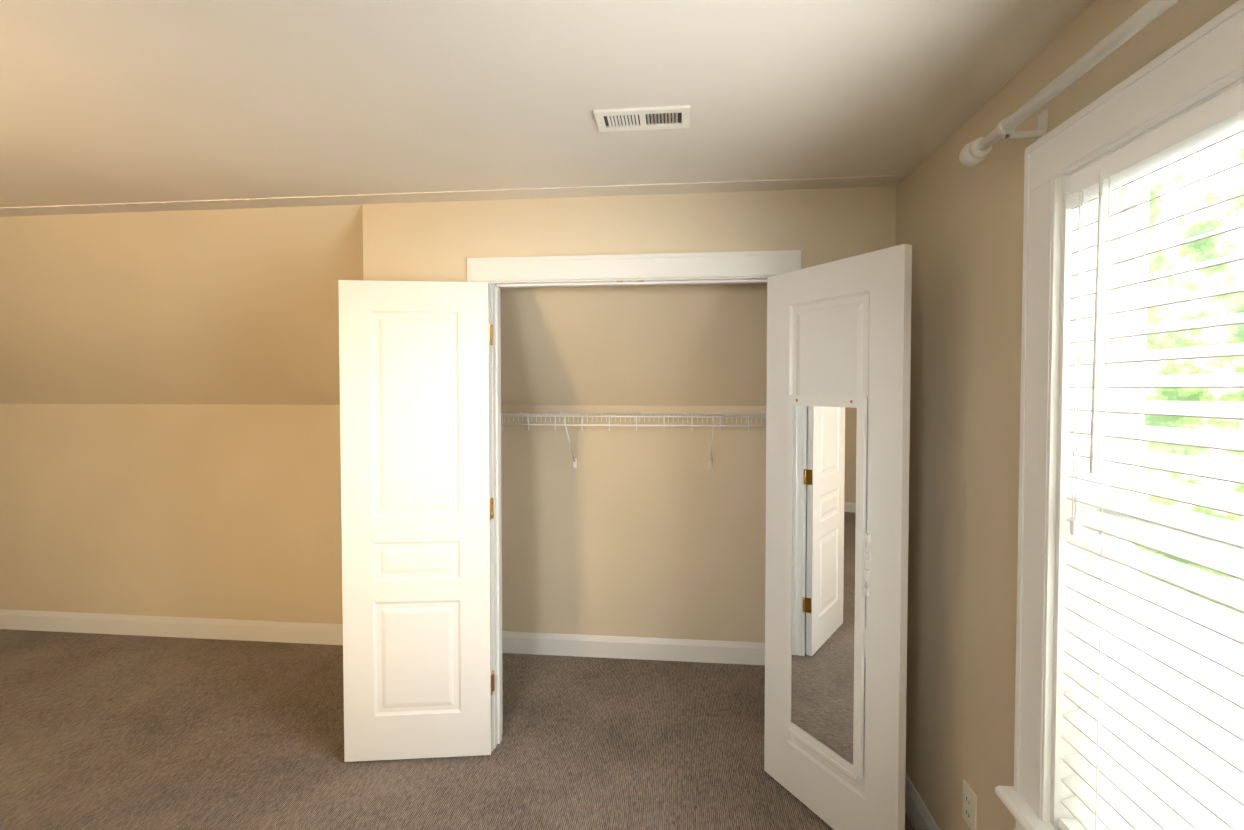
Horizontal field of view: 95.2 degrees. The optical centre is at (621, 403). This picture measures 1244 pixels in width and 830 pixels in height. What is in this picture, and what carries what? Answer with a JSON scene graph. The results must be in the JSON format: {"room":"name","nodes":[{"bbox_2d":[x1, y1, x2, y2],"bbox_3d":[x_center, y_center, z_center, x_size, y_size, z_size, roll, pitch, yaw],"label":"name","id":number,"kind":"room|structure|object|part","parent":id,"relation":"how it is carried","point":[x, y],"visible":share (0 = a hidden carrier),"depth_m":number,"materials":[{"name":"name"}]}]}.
{"room":"empty bedroom","nodes":[
{"label":"empty bedroom","id":0,"kind":"room"},
{"bbox_2d":[0,404,766,642],"bbox_3d":[-1.814,0.797,3.599,6.355,1.600,0.140,0,1,6],"label":"wall","id":1,"kind":"structure","parent":0,"point":[222,511],"depth_m":3.54,"materials":[{"name":"paint"}]},
{"bbox_2d":[0,609,342,644],"bbox_3d":[-2.930,1.434,3.649,3.770,0.125,0.016,0,1,6],"label":"baseboard","id":2,"kind":"structure","parent":1,"relation":"attached to","point":[118,624],"depth_m":3.64,"materials":[{"name":"white wood"}]},
{"bbox_2d":[501,412,765,468],"bbox_3d":[0.108,0.221,3.164,2.137,0.323,0.314,0,1,6],"label":"wire shelf","id":3,"kind":"object","parent":1,"relation":"attached to","point":[601,415],"visible":0.67,"depth_m":3.06,"materials":[{"name":"white metal"}]},
{"bbox_2d":[502,631,764,664],"bbox_3d":[0.123,1.441,3.342,2.145,0.125,0.016,0,1,6],"label":"baseboard","id":4,"kind":"structure","parent":1,"relation":"attached to","point":[643,648],"depth_m":3.34,"materials":[{"name":"white wood"}]},
{"bbox_2d":[0,204,766,405],"bbox_3d":[-1.860,-0.476,3.115,6.355,1.270,1.050,0,1,6],"label":"sloped wall","id":5,"kind":"structure","parent":0,"point":[230,306],"depth_m":3.00,"materials":[{"name":"paint"}]},
{"bbox_2d":[0,629,914,829],"bbox_3d":[-2.144,1.638,0.341,6.355,0.120,6.750,0,1,6],"label":"floor","id":6,"kind":"structure","parent":0,"point":[113,732],"depth_m":2.50,"materials":[{"name":"carpet"}]},
{"bbox_2d":[0,0,1094,216],"bbox_3d":[-2.197,-0.883,-0.250,6.355,0.150,5.690,0,1,6],"label":"ceiling","id":7,"kind":"structure","parent":0,"point":[117,101],"depth_m":1.56,"materials":[{"name":"paint"}]},
{"bbox_2d":[593,105,689,131],"bbox_3d":[0.062,-0.852,1.706,0.280,0.009,0.125,0,1,6],"label":"ceiling vent","id":8,"kind":"object","parent":7,"relation":"in","point":[647,118],"visible":1,"depth_m":1.70,"materials":[{"name":"white metal"}]},
{"bbox_2d":[362,186,895,281],"bbox_3d":[-0.016,0.322,2.477,2.255,2.405,0.110,0,1,6],"label":"wall","id":9,"kind":"structure","parent":0,"point":[434,241],"depth_m":2.39,"materials":[{"name":"paint"}]},
{"bbox_2d":[338,280,491,761],"bbox_3d":[-0.870,0.502,2.417,0.610,2.025,0.035,0,1,-4],"label":"closet door","id":10,"kind":"structure","parent":9,"relation":"in","point":[414,358],"depth_m":2.40,"materials":[{"name":"white wood"}]},
{"bbox_2d":[489,324,494,695],"bbox_3d":[-0.563,0.460,2.450,0.012,1.600,0.048,0,1,-4],"label":"left closet door hinges","id":11,"kind":"object","parent":10,"relation":"attached to","point":[491,503],"visible":1,"depth_m":2.45,"materials":[{"name":"gold metal"}]},
{"bbox_2d":[0,175,907,209],"bbox_3d":[-1.924,-0.873,2.466,6.055,0.008,0.014,0,1,6],"label":"trim","id":12,"kind":"structure","parent":9,"relation":"attached to","point":[498,190],"depth_m":2.33,"materials":[{"name":"paint"}]},
{"bbox_2d":[467,250,801,750],"bbox_3d":[0.037,0.450,2.465,1.401,2.150,0.130,0,1,6],"label":"door frame","id":13,"kind":"structure","parent":9,"relation":"attached to","point":[661,265],"depth_m":2.42,"materials":[{"name":"white wood"}]},
{"bbox_2d":[764,244,911,829],"bbox_3d":[0.748,0.511,2.063,0.035,2.025,0.610,-1,2,-28],"label":"closet door","id":14,"kind":"structure","parent":9,"relation":"in","point":[841,327],"depth_m":1.91,"materials":[{"name":"white wood"}]},
{"bbox_2d":[785,395,869,778],"bbox_3d":[0.728,0.622,2.045,0.020,1.301,0.366,-1,2,-28],"label":"mirror","id":15,"kind":"object","parent":14,"relation":"attached to","point":[827,556],"visible":0.98,"depth_m":2.03,"materials":[{"name":"white mirror"}]},
{"bbox_2d":[896,0,1238,829],"bbox_3d":[0.943,0.386,-0.001,0.150,2.600,6.750,0,1,6],"label":"wall","id":16,"kind":"structure","parent":0,"point":[958,226],"depth_m":1.68,"materials":[{"name":"paint"}]},
{"bbox_2d":[905,772,939,829],"bbox_3d":[0.817,1.534,-0.402,0.016,0.125,5.510,0,1,6],"label":"baseboard","id":17,"kind":"structure","parent":16,"relation":"attached to","point":[920,817],"depth_m":2.04,"materials":[{"name":"white wood"}]},
{"bbox_2d":[962,779,976,829],"bbox_3d":[1.032,1.200,1.690,0.008,0.116,0.072,0,1,6],"label":"electrical outlet plate","id":18,"kind":"object","parent":16,"relation":"attached to","point":[969,814],"visible":1,"depth_m":1.68,"materials":[{"name":"white plastic"}]},
{"bbox_2d":[959,0,1178,166],"bbox_3d":[0.878,-0.638,0.655,0.116,0.076,1.800,0,1,6],"label":"curtain rod","id":19,"kind":"object","parent":16,"relation":"attached to","point":[975,152],"visible":1,"depth_m":1.17,"materials":[{"name":"white metal"}]},
{"bbox_2d":[995,0,1243,829],"bbox_3d":[0.996,0.246,0.820,0.210,1.713,1.212,0,1,6],"label":"window","id":20,"kind":"structure","parent":16,"relation":"in","point":[1203,61],"depth_m":1.29,"materials":[{"name":"white"}]},
{"bbox_2d":[1059,81,1243,829],"bbox_3d":[0.983,0.244,0.821,0.077,1.484,0.942,0,1,6],"label":"window blinds","id":21,"kind":"object","parent":20,"relation":"attached to","point":[1156,740],"visible":1,"depth_m":1.07,"materials":[{"name":"white plastic"}]},
{"bbox_3d":[1.058,0.246,0.814,0.068,1.488,0.948,0,1,6],"label":"window sash","id":22,"kind":"part","parent":20,"relation":"part of","materials":[{"name":"clear glass"}]}
]}

